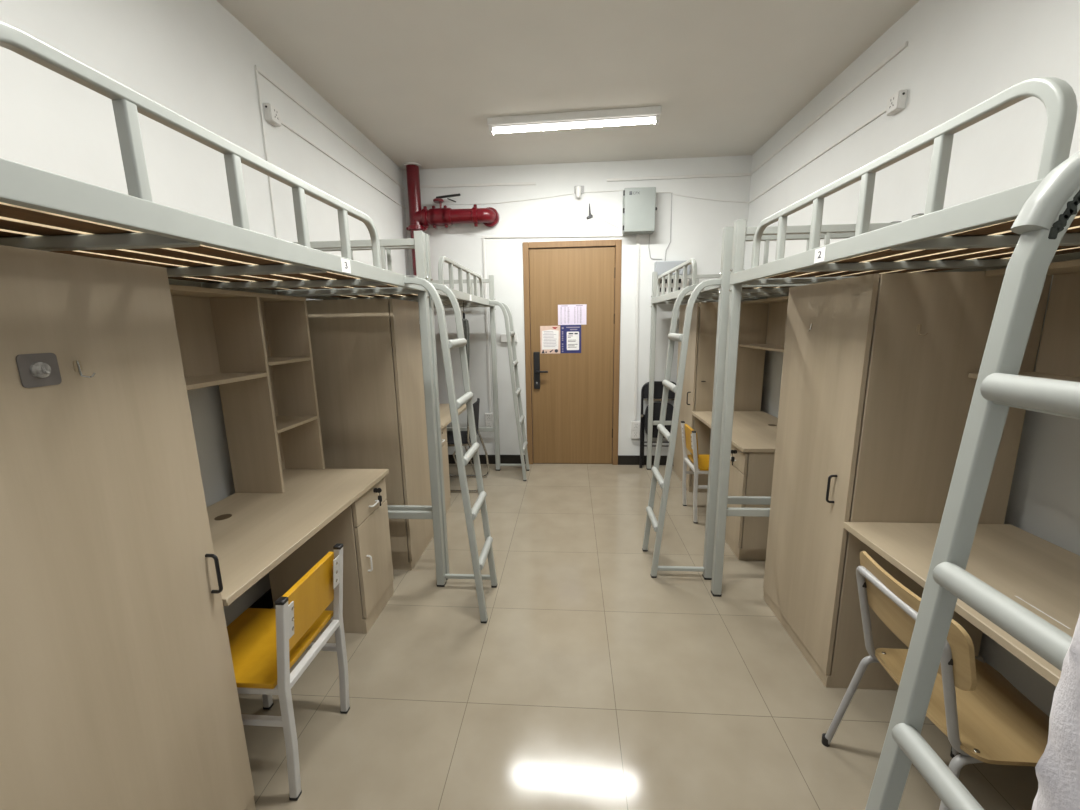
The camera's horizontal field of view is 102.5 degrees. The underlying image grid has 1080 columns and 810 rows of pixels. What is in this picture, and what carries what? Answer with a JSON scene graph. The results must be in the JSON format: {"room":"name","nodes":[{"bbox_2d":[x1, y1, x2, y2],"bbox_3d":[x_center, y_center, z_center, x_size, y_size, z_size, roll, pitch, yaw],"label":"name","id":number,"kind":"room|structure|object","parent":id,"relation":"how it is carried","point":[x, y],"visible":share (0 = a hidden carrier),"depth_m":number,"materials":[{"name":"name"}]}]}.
{"room":"dormitory room","nodes":[
{"label":"dormitory room","id":0,"kind":"room"},
{"bbox_2d":[0,0,409,625],"bbox_3d":[-1.560,-0.442,2.482,0.150,3.030,4.665,0,11,4],"label":"wall","id":1,"kind":"structure","parent":0,"point":[194,59],"depth_m":1.93,"materials":[{"name":"white paint"}]},
{"bbox_2d":[249,588,272,608],"bbox_3d":[-1.456,0.996,2.740,0.012,0.105,4.253,0,11,4],"label":"baseboard","id":2,"kind":"structure","parent":1,"relation":"attached to","point":[265,601],"depth_m":2.33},
{"bbox_2d":[255,70,277,237],"bbox_3d":[-1.481,-0.758,2.476,0.010,2.050,0.012,0,11,4],"label":"cable trunking","id":3,"kind":"object","parent":1,"relation":"attached to","point":[256,71],"visible":0.34,"depth_m":2.35,"materials":[{"name":"white plastic"}]},
{"bbox_2d":[263,103,281,126],"bbox_3d":[-1.474,-1.598,2.387,0.042,0.086,0.088,0,11,4],"label":"wall socket","id":4,"kind":"object","parent":1,"relation":"attached to","point":[271,113],"visible":1,"depth_m":2.37,"materials":[{"name":"white plastic"}]},
{"bbox_2d":[254,65,404,189],"bbox_3d":[-1.425,-1.968,3.299,0.012,0.024,2.080,0,11,4],"label":"cable trunking","id":5,"kind":"object","parent":1,"relation":"attached to","point":[260,71],"visible":1,"depth_m":2.84,"materials":[{"name":"white plastic"}]},
{"bbox_2d":[281,120,405,208],"bbox_3d":[-1.418,-1.792,3.388,0.012,0.016,1.970,0,11,4],"label":"cable trunking","id":6,"kind":"object","parent":1,"relation":"attached to","point":[282,122],"visible":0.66,"depth_m":3.04,"materials":[{"name":"white plastic"}]},
{"bbox_2d":[216,0,919,169],"bbox_3d":[0.163,-1.995,2.068,3.655,0.120,4.665,0,11,4],"label":"ceiling","id":7,"kind":"structure","parent":0,"point":[422,80],"depth_m":2.58,"materials":[{"name":"paint"}]},
{"bbox_2d":[487,106,660,134],"bbox_3d":[0.242,-2.100,3.213,1.270,0.098,0.090,0,11,6],"label":"tube light","id":8,"kind":"object","parent":7,"relation":"attached to","point":[639,115],"visible":1,"depth_m":3.18,"materials":[{"name":"white plastic"}]},
{"bbox_2d":[493,117,654,131],"bbox_3d":[0.242,-2.078,3.217,1.196,0.024,0.044,0,11,6],"label":"diffuser","id":9,"kind":"object","parent":8,"relation":"attached to","point":[569,122],"depth_m":3.20,"materials":[{"name":"white plastic"}]},
{"bbox_2d":[402,155,751,455],"bbox_3d":[0.343,-0.861,4.547,3.355,3.030,0.200,0,11,4],"label":"wall","id":10,"kind":"structure","parent":0,"point":[697,225],"depth_m":4.30,"materials":[{"name":"white paint"}]},
{"bbox_2d":[403,162,499,275],"bbox_3d":[-0.844,-0.819,4.426,0.914,3.030,0.192,-1,11,2],"label":"pipe","id":11,"kind":"object","parent":10,"relation":"attached to","point":[418,216],"visible":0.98,"depth_m":4.18,"materials":[{"name":"red metal"}]},
{"bbox_2d":[420,182,535,187],"bbox_3d":[-0.624,-2.163,4.261,1.165,0.034,0.012,0,11,4],"label":"cable trunking","id":12,"kind":"object","parent":10,"relation":"attached to","point":[515,183],"visible":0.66,"depth_m":4.25,"materials":[{"name":"white plastic"}]},
{"bbox_2d":[482,238,490,412],"bbox_3d":[-0.552,-0.794,4.513,0.022,1.791,0.014,0,11,4],"label":"cable trunking","id":13,"kind":"object","parent":10,"relation":"attached to","point":[483,239],"visible":1,"depth_m":4.51,"materials":[{"name":"white plastic"}]},
{"bbox_2d":[485,413,493,426],"bbox_3d":[-0.549,0.172,4.684,0.086,0.170,0.037,0,11,4],"label":"wall socket","id":14,"kind":"object","parent":10,"relation":"attached to","point":[488,416],"visible":0.79,"depth_m":4.67,"materials":[{"name":"white plastic"}]},
{"bbox_2d":[421,193,574,204],"bbox_3d":[-0.429,-2.025,4.274,1.551,0.074,0.009,0,11,4],"label":"cable","id":15,"kind":"object","parent":10,"relation":"attached to","point":[570,193],"visible":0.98,"depth_m":4.27,"materials":[{"name":"white plastic"}]},
{"bbox_2d":[500,334,506,341],"bbox_3d":[-0.367,-0.696,4.508,0.086,0.086,0.034,0,11,4],"label":"light switch","id":16,"kind":"object","parent":10,"relation":"attached to","point":[503,336],"visible":0.56,"depth_m":4.49,"materials":[{"name":"white plastic"}]},
{"bbox_2d":[482,234,622,237],"bbox_3d":[0.120,-1.675,4.300,1.399,0.047,0.014,0,11,4],"label":"cable trunking","id":17,"kind":"object","parent":10,"relation":"attached to","point":[593,235],"visible":1,"depth_m":4.29,"materials":[{"name":"white plastic"}]},
{"bbox_2d":[448,454,666,464],"bbox_3d":[0.359,0.596,4.712,3.355,0.105,0.012,0,11,4],"label":"baseboard","id":18,"kind":"structure","parent":10,"relation":"attached to","point":[504,459],"depth_m":4.75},
{"bbox_2d":[523,239,621,464],"bbox_3d":[0.336,-0.496,4.545,0.980,2.315,0.180,0,11,4],"label":"door","id":19,"kind":"structure","parent":10,"relation":"in","point":[572,399],"depth_m":4.52,"materials":[{"name":"brown wood"}]},
{"bbox_2d":[540,326,559,353],"bbox_3d":[0.106,-0.677,4.500,0.205,0.285,0.003,0,11,4],"label":"paper notice","id":20,"kind":"object","parent":19,"relation":"attached to","point":[549,335],"visible":1,"depth_m":4.50,"materials":[{"name":"grey paper"}]},
{"bbox_2d":[543,331,555,346],"bbox_3d":[0.103,-0.684,4.498,0.143,0.159,0.001,0,11,4],"label":"print","id":21,"kind":"object","parent":20,"relation":"on","point":[549,337],"depth_m":4.50,"materials":[{"name":"grey paper"}]},
{"bbox_2d":[560,325,580,352],"bbox_3d":[0.320,-0.682,4.484,0.213,0.288,0.003,0,11,4],"label":"paper notice","id":22,"kind":"object","parent":19,"relation":"attached to","point":[570,334],"visible":1,"depth_m":4.48,"materials":[{"name":"blue paper"}]},
{"bbox_2d":[568,333,577,345],"bbox_3d":[0.340,-0.671,4.484,0.103,0.148,0.001,0,11,4],"label":"print","id":23,"kind":"object","parent":22,"relation":"attached to","point":[572,337],"depth_m":4.48},
{"bbox_2d":[558,304,586,324],"bbox_3d":[0.330,-0.925,4.438,0.291,0.203,0.002,0,11,4],"label":"paper notice","id":24,"kind":"object","parent":19,"relation":"attached to","point":[575,314],"visible":1,"depth_m":4.44,"materials":[{"name":"grey paper"}]},
{"bbox_2d":[561,305,582,323],"bbox_3d":[0.324,-0.928,4.437,0.226,0.180,0.001,0,11,4],"label":"print","id":25,"kind":"object","parent":24,"relation":"attached to","point":[570,314],"depth_m":4.44,"materials":[{"name":"grey paper"}]},
{"bbox_2d":[574,186,583,197],"bbox_3d":[0.378,-2.061,4.183,0.095,0.117,0.064,0,11,4],"label":"wall sensor","id":26,"kind":"object","parent":10,"relation":"attached to","point":[578,190],"visible":1,"depth_m":4.17,"materials":[{"name":"white plastic"}]},
{"bbox_2d":[586,204,592,218],"bbox_3d":[0.485,-1.891,4.232,0.064,0.144,0.017,0,11,4],"label":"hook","id":27,"kind":"object","parent":10,"relation":"attached to","point":[590,215],"visible":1,"depth_m":4.23,"materials":[{"name":"black plastic"}]},
{"bbox_2d":[584,190,622,192],"bbox_3d":[0.602,-2.068,4.193,0.420,0.013,0.009,0,11,4],"label":"cable","id":28,"kind":"object","parent":10,"relation":"attached to","point":[612,190],"visible":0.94,"depth_m":4.19,"materials":[{"name":"white plastic"}]},
{"bbox_2d":[631,421,639,438],"bbox_3d":[1.014,0.265,4.591,0.090,0.185,0.037,0,11,4],"label":"wall socket","id":29,"kind":"object","parent":10,"relation":"attached to","point":[635,425],"visible":1,"depth_m":4.58,"materials":[{"name":"white plastic"}]},
{"bbox_2d":[634,234,639,419],"bbox_3d":[0.984,-0.756,4.411,0.048,1.855,0.016,0,11,4],"label":"cable trunking","id":30,"kind":"object","parent":10,"relation":"attached to","point":[637,235],"visible":1,"depth_m":4.39,"materials":[{"name":"white plastic"}]},
{"bbox_2d":[622,187,656,234],"bbox_3d":[0.946,-1.850,4.140,0.322,0.395,0.148,0,11,4],"label":"electrical box","id":31,"kind":"object","parent":10,"relation":"attached to","point":[639,204],"visible":1,"depth_m":4.07,"materials":[{"name":"grey paint"}]},
{"bbox_2d":[648,234,661,259],"bbox_3d":[1.132,-1.552,4.246,0.135,0.247,0.024,0,11,4],"label":"cable","id":32,"kind":"object","parent":10,"relation":"attached to","point":[649,234],"visible":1,"depth_m":4.26,"materials":[{"name":"white plastic"}]},
{"bbox_2d":[665,193,671,260],"bbox_3d":[1.250,-1.712,4.215,0.057,0.658,0.009,0,11,4],"label":"cable","id":33,"kind":"object","parent":10,"relation":"attached to","point":[671,193],"visible":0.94,"depth_m":4.21,"materials":[{"name":"white plastic"}]},
{"bbox_2d":[654,261,690,295],"bbox_3d":[1.296,-1.222,4.260,0.330,0.365,0.096,0,11,4],"label":"box","id":34,"kind":"object","parent":10,"relation":"attached to","point":[661,267],"visible":0.27,"depth_m":4.21,"materials":[{"name":"grey paint"}]},
{"bbox_2d":[607,173,750,181],"bbox_3d":[1.316,-2.167,4.121,1.345,0.026,0.016,0,11,4],"label":"cable trunking","id":35,"kind":"object","parent":10,"relation":"attached to","point":[730,174],"visible":1,"depth_m":4.12,"materials":[{"name":"white plastic"}]},
{"bbox_2d":[656,192,747,202],"bbox_3d":[1.536,-1.985,4.143,0.910,0.129,0.009,0,11,4],"label":"cable","id":36,"kind":"object","parent":10,"relation":"attached to","point":[656,192],"visible":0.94,"depth_m":4.14,"materials":[{"name":"white plastic"}]},
{"bbox_2d":[238,463,1037,809],"bbox_3d":[0.170,1.218,2.023,3.655,0.120,5.940,0,11,4],"label":"floor","id":37,"kind":"structure","parent":0,"point":[590,680],"depth_m":1.80,"materials":[{"name":"tile"}]},
{"bbox_2d":[0,245,255,809],"bbox_3d":[-1.208,0.532,0.959,0.607,1.665,0.600,0,11,4],"label":"wardrobe","id":38,"kind":"object","parent":37,"relation":"on","point":[118,687],"visible":1,"depth_m":0.93,"materials":[{"name":"beige laminate"}]},
{"bbox_2d":[16,353,61,387],"bbox_3d":[-0.938,-0.066,0.819,0.019,0.062,0.062,0,11,4],"label":"hook","id":39,"kind":"object","parent":38,"relation":"attached to","point":[38,369],"visible":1,"depth_m":0.81,"materials":[{"name":"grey plastic"}]},
{"bbox_2d":[73,360,95,377],"bbox_3d":[-0.935,-0.074,0.890,0.029,0.037,0.011,-10,14,-40],"label":"wire hook","id":40,"kind":"object","parent":38,"relation":"attached to","point":[77,365],"visible":1,"depth_m":0.88,"materials":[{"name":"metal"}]},
{"bbox_2d":[0,21,497,622],"bbox_3d":[-0.917,0.275,1.438,1.166,1.984,2.021,0,11,4],"label":"bed","id":41,"kind":"object","parent":37,"relation":"on","point":[42,210],"visible":0.94,"depth_m":1.08,"materials":[{"name":"grey paint"}]},
{"bbox_2d":[227,543,349,799],"bbox_3d":[-0.946,0.902,1.524,0.418,0.722,0.350,0,11,4],"label":"chair","id":42,"kind":"object","parent":37,"relation":"on","point":[265,644],"visible":0.84,"depth_m":1.45,"materials":[{"name":"white paint"}]},
{"bbox_2d":[207,469,393,633],"bbox_3d":[-1.151,0.822,1.901,0.619,0.746,1.143,0,11,4],"label":"desk","id":43,"kind":"object","parent":37,"relation":"on","point":[283,536],"visible":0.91,"depth_m":2.08,"materials":[{"name":"beige laminate"}]},
{"bbox_2d":[169,284,324,492],"bbox_3d":[-1.355,0.004,1.762,0.238,0.919,1.142,0,11,4],"label":"hutch","id":44,"kind":"object","parent":43,"relation":"on","point":[256,347],"visible":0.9,"depth_m":2.00,"materials":[{"name":"beige laminate"}]},
{"bbox_2d":[185,373,266,389],"bbox_3d":[-1.369,-0.064,1.567,0.238,0.018,0.782,0,11,4],"label":"shelf","id":45,"kind":"object","parent":44,"relation":"attached to","point":[193,380],"depth_m":1.78,"materials":[{"name":"beige laminate"}]},
{"bbox_2d":[268,357,310,365],"bbox_3d":[-1.327,-0.213,2.118,0.232,0.016,0.324,0,11,4],"label":"shelf","id":46,"kind":"object","parent":44,"relation":"attached to","point":[272,361],"depth_m":2.17,"materials":[{"name":"beige laminate"}]},
{"bbox_2d":[275,416,316,433],"bbox_3d":[-1.322,0.097,2.176,0.232,0.016,0.324,0,11,4],"label":"shelf","id":47,"kind":"object","parent":44,"relation":"attached to","point":[283,423],"depth_m":2.20,"materials":[{"name":"beige laminate"}]},
{"bbox_2d":[306,298,433,569],"bbox_3d":[-1.064,0.168,2.886,0.607,1.665,0.600,0,11,4],"label":"wardrobe","id":48,"kind":"object","parent":37,"relation":"on","point":[367,353],"visible":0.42,"depth_m":2.57,"materials":[{"name":"beige laminate"}]},
{"bbox_2d":[278,234,529,579],"bbox_3d":[-0.776,-0.104,3.447,1.166,1.984,2.021,0,11,4],"label":"bed","id":49,"kind":"object","parent":37,"relation":"on","point":[470,300],"visible":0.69,"depth_m":3.21,"materials":[{"name":"grey paint"}]},
{"bbox_2d":[462,301,469,369],"bbox_3d":[-0.567,-0.469,3.297,0.073,0.630,0.075,0,11,4],"label":"folded umbrella","id":50,"kind":"object","parent":49,"relation":"hanging from","point":[465,322],"visible":0.6,"depth_m":3.27,"materials":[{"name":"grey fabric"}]},
{"bbox_2d":[439,404,466,511],"bbox_3d":[-1.023,0.458,3.830,0.604,0.746,1.143,0,11,4],"label":"desk","id":51,"kind":"object","parent":37,"relation":"on","point":[445,417],"visible":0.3,"depth_m":3.56,"materials":[{"name":"beige laminate"}]},
{"bbox_2d":[447,398,489,492],"bbox_3d":[-0.749,0.369,4.101,0.456,0.808,0.422,0,11,4],"label":"chair","id":52,"kind":"object","parent":37,"relation":"on","point":[465,435],"visible":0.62,"depth_m":4.02,"materials":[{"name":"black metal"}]},
{"bbox_2d":[639,381,675,467],"bbox_3d":[1.244,0.207,4.518,0.400,0.912,0.103,0,11,4],"label":"folding chair","id":53,"kind":"object","parent":37,"relation":"on","point":[658,386],"visible":0.51,"depth_m":4.47,"materials":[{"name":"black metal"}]},
{"bbox_2d":[681,421,709,522],"bbox_3d":[1.341,0.514,3.389,0.418,0.722,0.350,0,11,4],"label":"chair","id":54,"kind":"object","parent":37,"relation":"on","point":[689,436],"visible":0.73,"depth_m":3.32,"materials":[{"name":"white paint"}]},
{"bbox_2d":[673,302,768,491],"bbox_3d":[1.613,-0.089,4.023,0.607,1.665,0.600,0,11,4],"label":"wardrobe","id":55,"kind":"object","parent":37,"relation":"on","point":[697,395],"visible":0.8,"depth_m":3.70,"materials":[{"name":"beige laminate"}]},
{"bbox_2d":[692,411,777,559],"bbox_3d":[1.573,0.524,3.250,0.619,0.746,1.143,0,11,4],"label":"desk","id":56,"kind":"object","parent":37,"relation":"on","point":[754,433],"visible":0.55,"depth_m":2.77,"materials":[{"name":"beige laminate"}]},
{"bbox_2d":[739,296,788,351],"bbox_3d":[1.750,-0.294,3.083,0.238,0.919,1.142,0,11,4],"label":"hutch","id":57,"kind":"object","parent":56,"relation":"on","point":[778,306],"visible":0.16,"depth_m":3.38,"materials":[{"name":"beige laminate"}]},
{"bbox_2d":[739,344,783,351],"bbox_3d":[1.761,-0.429,3.240,0.238,0.018,0.782,0,11,4],"label":"shelf","id":58,"kind":"object","parent":57,"relation":"attached to","point":[772,347],"depth_m":3.27,"materials":[{"name":"beige laminate"}]},
{"bbox_2d":[642,221,901,579],"bbox_3d":[1.304,-0.122,3.364,1.166,1.984,2.021,0,11,4],"label":"bed","id":59,"kind":"object","parent":37,"relation":"on","point":[713,290],"visible":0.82,"depth_m":2.52,"materials":[{"name":"grey paint"}]},
{"bbox_2d":[711,77,1079,809],"bbox_3d":[1.157,0.273,1.271,1.166,1.984,2.021,0,11,4],"label":"bed","id":60,"kind":"object","parent":37,"relation":"on","point":[1024,229],"visible":0.92,"depth_m":0.72,"materials":[{"name":"grey paint"}]},
{"bbox_2d":[763,271,1051,689],"bbox_3d":[1.466,0.306,1.931,0.607,1.665,0.600,0,11,4],"label":"wardrobe","id":61,"kind":"object","parent":37,"relation":"on","point":[873,412],"visible":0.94,"depth_m":1.65,"materials":[{"name":"beige laminate"}]},
{"bbox_2d":[916,324,927,335],"bbox_3d":[1.341,-0.263,1.518,0.012,0.040,0.032,-10,14,-40],"label":"wire hook","id":62,"kind":"object","parent":61,"relation":"attached to","point":[919,326],"visible":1,"depth_m":1.52,"materials":[{"name":"metal"}]},
{"bbox_2d":[821,551,1049,809],"bbox_3d":[1.215,0.876,1.265,0.461,0.799,0.472,0,11,4],"label":"chair","id":63,"kind":"object","parent":37,"relation":"on","point":[983,717],"visible":0.74,"depth_m":1.19,"materials":[{"name":"beige wood"}]},
{"bbox_2d":[843,522,1079,686],"bbox_3d":[1.433,0.919,1.157,0.604,0.746,1.143,0,11,4],"label":"desk","id":64,"kind":"object","parent":37,"relation":"on","point":[1012,560],"depth_m":1.35,"materials":[{"name":"beige laminate"}]},
{"bbox_2d":[968,259,1079,381],"bbox_3d":[1.603,0.101,0.991,0.238,0.919,1.142,0,11,4],"label":"hutch","id":65,"kind":"object","parent":64,"relation":"on","point":[1058,358],"visible":0.87,"depth_m":1.43,"materials":[{"name":"beige laminate"}]},
{"bbox_2d":[968,372,1079,381],"bbox_3d":[1.613,-0.034,1.148,0.238,0.018,0.782,0,11,4],"label":"shelf","id":66,"kind":"object","parent":65,"relation":"attached to","point":[1066,376],"depth_m":1.43,"materials":[{"name":"beige laminate"}]},
{"bbox_2d":[744,0,1079,716],"bbox_3d":[1.937,-0.453,2.234,0.150,3.030,4.665,0,11,4],"label":"wall","id":67,"kind":"structure","parent":0,"point":[958,55],"depth_m":1.91,"materials":[{"name":"white paint"}]},
{"bbox_2d":[748,107,886,203],"bbox_3d":[1.921,-1.751,3.207,0.012,0.016,1.880,0,11,4],"label":"cable trunking","id":68,"kind":"object","parent":67,"relation":"attached to","point":[884,110],"visible":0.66,"depth_m":2.86,"materials":[{"name":"white plastic"}]},
{"bbox_2d":[750,41,907,174],"bbox_3d":[1.915,-1.999,3.132,0.012,0.024,1.936,0,11,4],"label":"cable trunking","id":69,"kind":"object","parent":67,"relation":"attached to","point":[903,46],"visible":1,"depth_m":2.71,"materials":[{"name":"white plastic"}]},
{"bbox_2d":[886,89,906,115],"bbox_3d":[1.837,-1.559,2.235,0.042,0.086,0.088,0,11,4],"label":"wall socket","id":70,"kind":"object","parent":67,"relation":"attached to","point":[896,102],"visible":1,"depth_m":2.21,"materials":[{"name":"white plastic"}]},
{"bbox_2d":[1032,614,1079,809],"bbox_3d":[0.361,0.372,0.225,0.054,2.200,0.204,0,11,4],"label":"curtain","id":71,"kind":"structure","parent":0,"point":[1057,769],"depth_m":0.28,"materials":[{"name":"woven cotton fabric"}]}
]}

